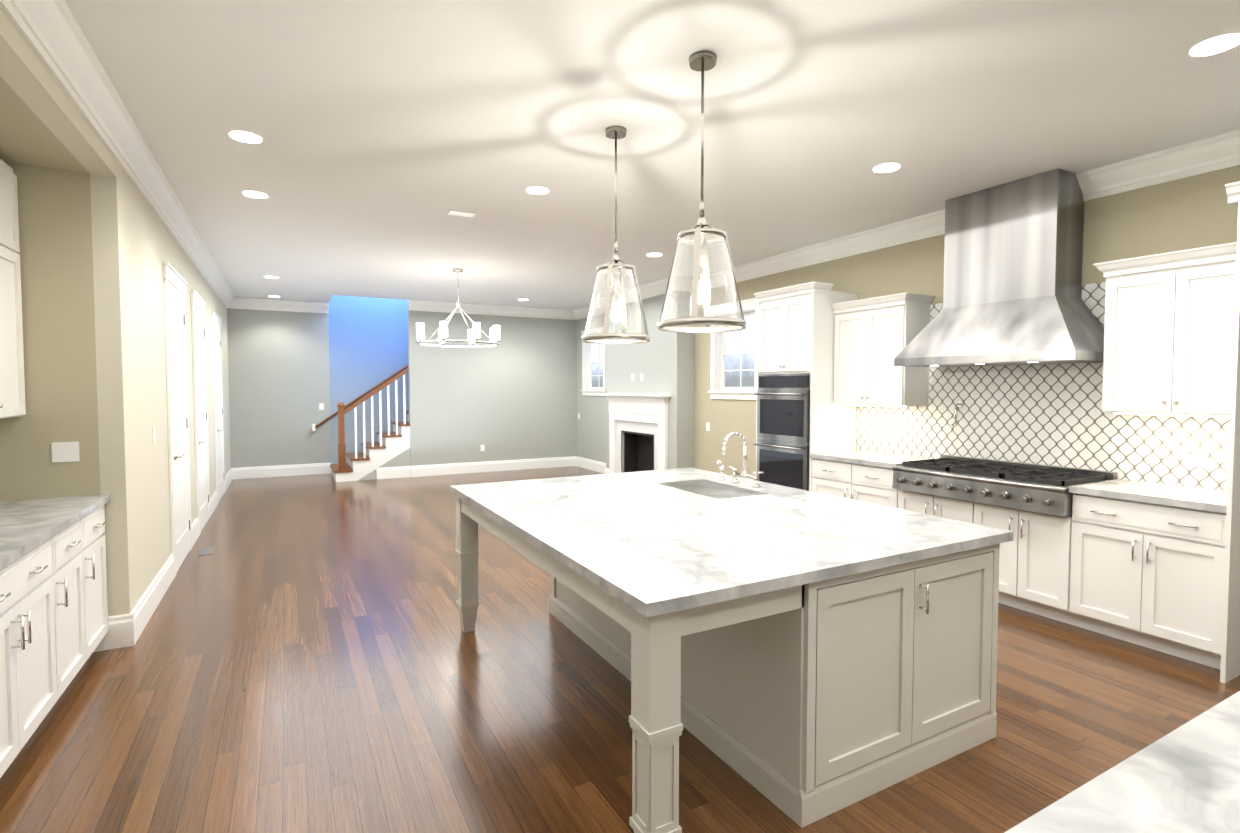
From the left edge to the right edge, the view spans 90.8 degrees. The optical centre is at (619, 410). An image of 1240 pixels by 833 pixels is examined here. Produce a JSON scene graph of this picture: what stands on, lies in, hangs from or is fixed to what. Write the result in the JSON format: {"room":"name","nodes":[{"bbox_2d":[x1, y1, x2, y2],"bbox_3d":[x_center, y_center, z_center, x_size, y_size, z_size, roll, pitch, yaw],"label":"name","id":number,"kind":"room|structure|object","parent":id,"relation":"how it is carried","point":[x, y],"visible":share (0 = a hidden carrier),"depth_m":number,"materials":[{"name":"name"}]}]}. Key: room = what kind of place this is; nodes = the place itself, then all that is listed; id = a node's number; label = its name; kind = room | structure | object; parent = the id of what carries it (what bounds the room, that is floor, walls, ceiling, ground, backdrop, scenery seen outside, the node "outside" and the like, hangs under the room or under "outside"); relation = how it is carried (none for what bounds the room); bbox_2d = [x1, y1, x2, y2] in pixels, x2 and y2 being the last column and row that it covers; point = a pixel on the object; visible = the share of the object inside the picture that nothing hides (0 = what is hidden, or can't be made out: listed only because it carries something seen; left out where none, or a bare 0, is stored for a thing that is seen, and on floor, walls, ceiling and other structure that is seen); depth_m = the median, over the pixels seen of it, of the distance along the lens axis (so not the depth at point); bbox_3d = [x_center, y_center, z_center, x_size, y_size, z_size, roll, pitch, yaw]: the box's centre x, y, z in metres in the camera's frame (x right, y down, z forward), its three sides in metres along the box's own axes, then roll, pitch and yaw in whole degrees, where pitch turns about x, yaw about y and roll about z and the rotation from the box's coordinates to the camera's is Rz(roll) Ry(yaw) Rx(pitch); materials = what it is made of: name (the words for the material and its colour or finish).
{"room":"kitchen","nodes":[
{"label":"kitchen","id":0,"kind":"room"},
{"bbox_2d":[0,8,230,616],"bbox_3d":[-3.148,-0.121,3.858,0.120,3.070,14.670,-1,2,-29],"label":"wall","id":1,"kind":"structure","parent":0,"point":[99,245],"depth_m":3.17,"materials":[{"name":"beige paint"}]},
{"bbox_2d":[51,442,78,462],"bbox_3d":[-3.199,0.237,3.527,0.120,0.115,0.005,-1,2,-29],"label":"outlet","id":2,"kind":"object","parent":1,"relation":"attached to","point":[65,451],"depth_m":3.52,"materials":[{"name":"white plastic"}]},
{"bbox_2d":[93,614,132,651],"bbox_3d":[-3.311,1.330,3.501,0.780,0.195,0.019,-1,2,-29],"label":"baseboard","id":3,"kind":"structure","parent":1,"relation":"attached to","point":[125,630],"depth_m":3.66,"materials":[{"name":"white"}]},
{"bbox_2d":[0,0,235,307],"bbox_3d":[-3.040,-1.568,3.862,0.126,0.176,14.670,-1,2,-29],"label":"crown molding","id":4,"kind":"structure","parent":1,"relation":"attached to","point":[54,38],"depth_m":3.09,"materials":[{"name":"white wood"}]},
{"bbox_2d":[129,554,174,645],"bbox_3d":[-3.309,1.297,4.356,0.019,0.195,1.519,-1,2,-29],"label":"baseboard","id":5,"kind":"structure","parent":1,"relation":"attached to","point":[141,614],"depth_m":4.18,"materials":[{"name":"white"}]},
{"bbox_2d":[152,426,154,442],"bbox_3d":[-3.387,0.172,4.440,0.005,0.115,0.075,-1,2,-29],"label":"outlet","id":6,"kind":"object","parent":1,"relation":"attached to","point":[153,428],"depth_m":4.42,"materials":[{"name":"white plastic"}]},
{"bbox_2d":[163,262,191,576],"bbox_3d":[-3.895,0.069,5.441,0.071,2.570,1.080,-1,2,-29],"label":"door","id":7,"kind":"structure","parent":1,"relation":"attached to","point":[175,282],"depth_m":5.36,"materials":[{"name":"white wood"}]},
{"bbox_2d":[192,518,198,546],"bbox_3d":[-4.302,1.228,6.176,0.018,0.195,0.570,-1,2,-29],"label":"baseboard","id":8,"kind":"structure","parent":1,"relation":"attached to","point":[195,526],"depth_m":6.18,"materials":[{"name":"white"}]},
{"bbox_2d":[190,290,209,535],"bbox_3d":[-4.660,0.015,6.846,0.071,2.570,1.080,-1,2,-29],"label":"door","id":9,"kind":"structure","parent":1,"relation":"attached to","point":[198,309],"depth_m":6.78,"materials":[{"name":"white wood"}]},
{"bbox_2d":[210,490,217,516],"bbox_3d":[-5.162,1.167,7.755,0.018,0.195,0.970,-1,2,-29],"label":"baseboard","id":10,"kind":"structure","parent":1,"relation":"attached to","point":[214,498],"depth_m":7.75,"materials":[{"name":"white"}]},
{"bbox_2d":[211,311,224,503],"bbox_3d":[-5.617,-0.052,8.601,0.071,2.570,1.080,-1,2,-29],"label":"door","id":11,"kind":"structure","parent":1,"relation":"attached to","point":[218,402],"depth_m":8.55,"materials":[{"name":"white wood"}]},
{"bbox_2d":[225,468,232,490],"bbox_3d":[-6.231,1.092,9.717,0.019,0.195,1.441,-1,2,-29],"label":"baseboard","id":12,"kind":"structure","parent":1,"relation":"attached to","point":[229,477],"depth_m":9.75,"materials":[{"name":"white wood"}]},
{"bbox_2d":[227,295,408,472],"bbox_3d":[-4.316,-1.184,11.613,5.520,4.600,0.130,-1,2,-29],"label":"wall","id":13,"kind":"structure","parent":0,"point":[289,372],"depth_m":10.91,"materials":[{"name":"grey paint"}]},
{"bbox_2d":[233,463,330,478],"bbox_3d":[-5.923,1.053,10.739,1.540,0.195,0.019,-1,2,-29],"label":"baseboard","id":14,"kind":"structure","parent":13,"relation":"attached to","point":[323,468],"depth_m":10.72,"materials":[{"name":"white wood"}]},
{"bbox_2d":[236,297,328,313],"bbox_3d":[-5.831,-1.827,10.617,1.390,0.176,0.126,-1,2,-29],"label":"crown molding","id":15,"kind":"structure","parent":13,"relation":"attached to","point":[241,303],"depth_m":10.59,"materials":[{"name":"white wood"}]},
{"bbox_2d":[319,403,323,409],"bbox_3d":[-5.372,-0.079,11.002,0.075,0.115,0.005,-1,2,-29],"label":"light switch","id":16,"kind":"object","parent":13,"relation":"attached to","point":[321,405],"depth_m":11.00,"materials":[{"name":"white plastic"}]},
{"bbox_2d":[407,300,576,465],"bbox_3d":[-2.283,-0.410,11.412,3.170,3.070,0.120,-1,2,-29],"label":"wall","id":17,"kind":"structure","parent":0,"point":[512,395],"depth_m":11.31,"materials":[{"name":"grey paint"}]},
{"bbox_2d":[409,299,571,319],"bbox_3d":[-2.224,-1.851,11.249,3.170,0.176,0.126,-1,2,-29],"label":"crown molding","id":18,"kind":"structure","parent":17,"relation":"attached to","point":[414,305],"depth_m":11.16,"materials":[{"name":"white wood"}]},
{"bbox_2d":[411,456,576,476],"bbox_3d":[-2.250,1.027,11.406,3.170,0.195,0.019,-1,2,-29],"label":"baseboard","id":19,"kind":"structure","parent":17,"relation":"attached to","point":[505,465],"depth_m":11.32,"materials":[{"name":"white wood"}]},
{"bbox_2d":[0,466,1239,832],"bbox_3d":[-0.836,1.412,5.234,7.200,0.100,14.970,-1,2,-29],"label":"floor","id":20,"kind":"structure","parent":0,"point":[304,654],"depth_m":2.97,"materials":[{"name":"brown wood"}]},
{"bbox_2d":[0,534,67,777],"bbox_3d":[-2.684,1.031,2.252,0.691,0.890,1.044,-1,2,-29],"label":"base cabinet","id":21,"kind":"object","parent":20,"relation":"on","point":[53,606],"depth_m":2.56,"materials":[{"name":"white wood"}]},
{"bbox_2d":[0,494,109,569],"bbox_3d":[-2.012,0.613,1.023,0.712,0.040,5.556,-1,2,-29],"label":"countertop","id":22,"kind":"structure","parent":21,"relation":"on","point":[25,525],"depth_m":2.95,"materials":[{"name":"white stone"}]},
{"bbox_2d":[64,514,95,684],"bbox_3d":[-3.014,1.008,2.857,0.691,0.890,0.584,-1,2,-29],"label":"base cabinet","id":23,"kind":"object","parent":20,"relation":"on","point":[78,538],"depth_m":3.16,"materials":[{"name":"white wood"}]},
{"bbox_2d":[92,506,107,646],"bbox_3d":[-3.222,0.993,3.239,0.691,0.890,0.534,-1,2,-29],"label":"base cabinet","id":24,"kind":"object","parent":20,"relation":"on","point":[99,572],"depth_m":3.51,"materials":[{"name":"white wood"}]},
{"bbox_2d":[197,547,214,555],"bbox_3d":[-3.947,1.337,5.832,0.110,0.004,0.300,-1,2,-29],"label":"floor vent","id":25,"kind":"object","parent":20,"relation":"in","point":[206,551],"visible":1,"depth_m":5.81,"materials":[{"name":"silver metal"}]},
{"bbox_2d":[312,365,410,481],"bbox_3d":[-4.042,-0.226,11.046,2.703,2.731,1.187,-1,2,-29],"label":"staircase","id":26,"kind":"structure","parent":20,"relation":"on","point":[387,455],"depth_m":10.45,"materials":[{"name":"white"}]},
{"bbox_2d":[455,495,1012,832],"bbox_3d":[0.338,0.990,3.322,1.865,0.890,2.435,-1,2,-29],"label":"kitchen island","id":27,"kind":"object","parent":20,"relation":"on","point":[801,658],"depth_m":2.36,"materials":[{"name":"wood"}]},
{"bbox_2d":[450,467,1013,618],"bbox_3d":[0.317,0.525,3.310,1.880,0.040,2.450,-1,2,-29],"label":"island countertop","id":28,"kind":"structure","parent":27,"relation":"on","point":[649,540],"depth_m":2.68,"materials":[{"name":"white stone"}]},
{"bbox_2d":[717,432,762,486],"bbox_3d":[0.721,0.306,3.968,0.208,0.346,0.435,-1,2,-29],"label":"faucet","id":29,"kind":"object","parent":28,"relation":"on","point":[736,473],"visible":1,"depth_m":3.95,"materials":[{"name":"silver metal"}]},
{"bbox_2d":[754,281,858,490],"bbox_3d":[1.895,0.040,6.320,0.708,2.560,0.843,-1,2,-29],"label":"tall cabinet","id":30,"kind":"object","parent":20,"relation":"on","point":[801,416],"visible":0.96,"depth_m":6.06,"materials":[{"name":"white wood"}]},
{"bbox_2d":[812,458,905,509],"bbox_3d":[2.355,0.903,5.599,0.621,0.890,1.007,-1,2,-29],"label":"base cabinet","id":31,"kind":"object","parent":20,"relation":"on","point":[869,484],"depth_m":5.41,"materials":[{"name":"white wood"}]},
{"bbox_2d":[810,450,932,469],"bbox_3d":[2.331,0.438,5.603,0.642,0.040,0.945,-1,2,-29],"label":"countertop","id":32,"kind":"structure","parent":31,"relation":"on","point":[860,458],"depth_m":5.52,"materials":[{"name":"white stone"}]},
{"bbox_2d":[906,491,961,520],"bbox_3d":[2.719,1.011,4.938,0.617,0.725,0.761,-1,2,-29],"label":"base cabinet","id":33,"kind":"object","parent":20,"relation":"on","point":[950,508],"depth_m":4.76,"materials":[{"name":"white wood"}]},
{"bbox_2d":[962,500,1053,618],"bbox_3d":[3.025,1.032,4.377,0.617,0.725,0.765,-1,2,-29],"label":"base cabinet","id":34,"kind":"object","parent":20,"relation":"on","point":[1026,562],"depth_m":4.20,"materials":[{"name":"white wood"}]},
{"bbox_2d":[892,455,1117,516],"bbox_3d":[2.818,0.531,4.610,0.739,0.240,1.260,-1,2,-29],"label":"range","id":35,"kind":"object","parent":34,"relation":"on","point":[1040,488],"visible":1,"depth_m":4.41,"materials":[{"name":"metal"}]},
{"bbox_2d":[1054,486,1225,668],"bbox_3d":[3.341,0.972,3.788,0.621,0.890,0.827,-1,2,-29],"label":"base cabinet","id":36,"kind":"object","parent":20,"relation":"on","point":[1140,563],"depth_m":3.61,"materials":[{"name":"white wood"}]},
{"bbox_2d":[1070,479,1226,513],"bbox_3d":[3.347,0.509,3.738,0.642,0.040,0.765,-1,2,-29],"label":"countertop","id":37,"kind":"structure","parent":36,"relation":"on","point":[1190,498],"depth_m":3.68,"materials":[{"name":"white stone"}]},
{"bbox_2d":[1220,181,1239,682],"bbox_3d":[3.716,0.145,2.920,0.762,2.610,1.080,-1,2,-29],"label":"tall cabinet","id":38,"kind":"object","parent":20,"relation":"on","point":[1230,657],"visible":1,"depth_m":3.21,"materials":[{"name":"white wood"}]},
{"bbox_2d":[0,0,1239,309],"bbox_3d":[-0.870,-1.620,5.117,6.960,0.370,14.800,-1,2,-29],"label":"ceiling","id":39,"kind":"structure","parent":0,"point":[390,132],"depth_m":3.40,"materials":[{"name":"white paint"}]},
{"bbox_2d":[229,131,261,142],"bbox_3d":[-2.252,-1.647,3.679,0.168,0.005,0.168,-2,3,-38],"label":"recessed light","id":40,"kind":"object","parent":39,"relation":"in","point":[247,137],"depth_m":3.68,"materials":[{"name":"white"}]},
{"bbox_2d":[243,191,267,197],"bbox_3d":[-2.849,-1.689,4.776,0.168,0.005,0.168,1,2,16],"label":"recessed light","id":41,"kind":"object","parent":39,"relation":"in","point":[253,194],"depth_m":4.77,"materials":[{"name":"white"}]},
{"bbox_2d":[416,268,499,346],"bbox_3d":[-2.069,-1.327,7.813,1.068,0.961,1.070,-1,2,-29],"label":"chandelier","id":42,"kind":"object","parent":39,"relation":"hanging from","point":[473,334],"visible":1,"depth_m":7.74,"materials":[{"name":"silver metal"}]},
{"bbox_2d":[447,209,475,216],"bbox_3d":[-1.368,-1.705,5.275,0.220,0.011,0.120,-1,2,-29],"label":"smoke detector","id":43,"kind":"object","parent":39,"relation":"attached to","point":[460,213],"visible":0.86,"depth_m":5.22,"materials":[{"name":"white plastic"}]},
{"bbox_2d":[526,187,548,193],"bbox_3d":[-0.631,-1.685,4.675,0.168,0.005,0.168,-2,3,-38],"label":"recessed light","id":44,"kind":"object","parent":39,"relation":"in","point":[534,190],"depth_m":4.67,"materials":[{"name":"white plastic"}]},
{"bbox_2d":[582,125,649,343],"bbox_3d":[-0.024,-1.029,3.606,0.408,1.235,0.408,-1,2,-29],"label":"pendant light","id":45,"kind":"object","parent":39,"relation":"hanging from","point":[615,132],"visible":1,"depth_m":3.58,"materials":[{"name":"clear glass"}]},
{"bbox_2d":[647,253,661,256],"bbox_3d":[0.391,-1.772,6.937,0.168,0.005,0.168,-2,3,-38],"label":"recessed light","id":46,"kind":"object","parent":39,"relation":"in","point":[650,254],"depth_m":6.92,"materials":[{"name":"white plastic"}]},
{"bbox_2d":[658,51,745,332],"bbox_3d":[0.379,-0.999,2.824,0.408,1.235,0.408,-1,2,-29],"label":"pendant light","id":47,"kind":"object","parent":39,"relation":"hanging from","point":[702,61],"visible":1,"depth_m":2.80,"materials":[{"name":"clear glass"}]},
{"bbox_2d":[873,163,899,172],"bbox_3d":[1.829,-1.667,4.193,0.168,0.005,0.168,-2,3,-38],"label":"recessed light","id":48,"kind":"object","parent":39,"relation":"in","point":[888,167],"depth_m":4.18,"materials":[{"name":"white"}]},
{"bbox_2d":[1190,34,1239,55],"bbox_3d":[2.625,-1.609,2.691,0.168,0.005,0.168,-2,3,-38],"label":"recessed light","id":49,"kind":"object","parent":39,"relation":"in","point":[1217,44],"depth_m":2.69,"materials":[{"name":"white"}]},
{"bbox_2d":[606,291,694,472],"bbox_3d":[0.406,-0.336,9.473,0.298,3.070,2.140,-1,2,-29],"label":"wall","id":50,"kind":"structure","parent":0,"point":[663,362],"depth_m":8.88,"materials":[{"name":"grey paint"}]},
{"bbox_2d":[601,468,608,473],"bbox_3d":[-0.131,1.064,10.464,0.289,0.195,0.019,-1,2,-29],"label":"baseboard","id":51,"kind":"structure","parent":50,"relation":"attached to","point":[603,470],"depth_m":10.72,"materials":[{"name":"white wood"}]},
{"bbox_2d":[600,393,671,473],"bbox_3d":[0.199,0.468,9.391,0.170,1.470,1.880,-1,2,-29],"label":"fireplace mantel","id":52,"kind":"object","parent":50,"relation":"attached to","point":[639,414],"visible":0.77,"depth_m":9.30,"materials":[{"name":"white painted wood"}]},
{"bbox_2d":[596,276,683,311],"bbox_3d":[0.220,-1.777,9.316,0.126,0.176,2.393,-1,2,-29],"label":"crown molding","id":53,"kind":"structure","parent":50,"relation":"attached to","point":[659,287],"depth_m":8.91,"materials":[{"name":"white wood"}]},
{"bbox_2d":[576,165,1239,488],"bbox_3d":[2.403,-0.214,6.281,0.150,3.070,13.620,-1,2,-29],"label":"wall","id":54,"kind":"structure","parent":0,"point":[1196,211],"depth_m":5.62,"materials":[{"name":"beige paint"}]},
{"bbox_2d":[572,304,604,319],"bbox_3d":[-0.443,-1.847,11.146,0.140,0.176,1.710,-1,2,-29],"label":"crown molding","id":55,"kind":"structure","parent":54,"relation":"attached to","point":[580,313],"depth_m":11.64,"materials":[{"name":"white wood"}]},
{"bbox_2d":[577,456,605,471],"bbox_3d":[-0.416,1.030,11.334,0.019,0.195,1.821,-1,2,-29],"label":"baseboard","id":56,"kind":"structure","parent":54,"relation":"attached to","point":[585,463],"depth_m":11.58,"materials":[{"name":"white wood"}]},
{"bbox_2d":[580,327,605,395],"bbox_3d":[-0.436,-0.906,11.419,0.193,1.240,1.030,-1,2,-29],"label":"window","id":57,"kind":"structure","parent":54,"relation":"in","point":[593,369],"depth_m":11.66,"materials":[{"name":"white"}]},
{"bbox_2d":[706,422,709,430],"bbox_3d":[1.201,0.213,8.343,0.005,0.115,0.075,-1,2,-29],"label":"outlet","id":58,"kind":"object","parent":54,"relation":"attached to","point":[707,423],"depth_m":8.34,"materials":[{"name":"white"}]},
{"bbox_2d":[708,298,756,399],"bbox_3d":[1.515,-0.769,7.839,0.193,1.240,1.030,-1,2,-29],"label":"window","id":59,"kind":"structure","parent":54,"relation":"in","point":[733,370],"depth_m":7.96,"materials":[{"name":"white wood"}]},
{"bbox_2d":[834,298,930,405],"bbox_3d":[2.422,-0.512,5.709,0.347,0.910,0.778,-1,2,-29],"label":"upper cabinet","id":60,"kind":"object","parent":54,"relation":"attached to","point":[868,339],"depth_m":5.52,"materials":[{"name":"white wood"}]},
{"bbox_2d":[684,129,1239,291],"bbox_3d":[3.261,-1.587,4.349,0.140,0.176,9.500,-1,2,-29],"label":"crown molding","id":61,"kind":"structure","parent":54,"relation":"attached to","point":[1222,151],"depth_m":4.29,"materials":[{"name":"white wood"}]},
{"bbox_2d":[894,168,1103,366],"bbox_3d":[2.858,-1.015,4.604,0.616,1.332,1.325,-1,2,-29],"label":"range hood","id":62,"kind":"object","parent":54,"relation":"attached to","point":[1013,260],"visible":0.96,"depth_m":4.42,"materials":[{"name":"metal"}]},
{"bbox_2d":[857,282,1229,490],"bbox_3d":[3.101,-0.239,4.837,0.002,1.370,2.978,-1,2,-29],"label":"tile backsplash","id":63,"kind":"structure","parent":54,"relation":"attached to","point":[1049,414],"depth_m":4.61,"materials":[{"name":"white tile"}]},
{"bbox_2d":[951,401,963,430],"bbox_3d":[2.793,0.038,5.090,0.306,0.238,0.156,-1,2,-29],"label":"pot filler","id":64,"kind":"object","parent":63,"relation":"attached to","point":[959,403],"visible":1,"depth_m":5.17,"materials":[{"name":"silver metal"}]},
{"bbox_2d":[1099,250,1235,417],"bbox_3d":[3.484,-0.438,3.760,0.347,0.910,0.735,-1,2,-29],"label":"upper cabinet","id":65,"kind":"object","parent":54,"relation":"attached to","point":[1168,332],"depth_m":3.69,"materials":[{"name":"white wood"}]},
{"bbox_2d":[1183,454,1207,467],"bbox_3d":[3.637,0.314,3.863,0.005,0.075,0.115,-1,2,-29],"label":"outlet","id":66,"kind":"object","parent":54,"relation":"attached to","point":[1188,459],"depth_m":3.86,"materials":[{"name":"white plastic"}]},
{"bbox_2d":[1004,691,1239,832],"bbox_3d":[1.380,1.065,0.845,2.490,0.930,0.870,-1,2,-29],"label":"countertop","id":67,"kind":"structure","parent":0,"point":[1185,778],"depth_m":0.96,"materials":[{"name":"stone"}]},
{"bbox_3d":[-2.023,0.156,0.147,0.120,2.800,7.060,-1,2,-29],"label":"wall","id":68,"kind":"structure","parent":0,"visible":0},
{"bbox_2d":[0,159,25,418],"bbox_3d":[-3.260,-0.635,2.895,0.358,1.370,0.995,-1,2,-29],"label":"upper cabinet","id":69,"kind":"object","parent":68,"relation":"attached to","point":[12,391],"visible":0.98,"depth_m":3.24,"materials":[{"name":"white wood"}]}
]}

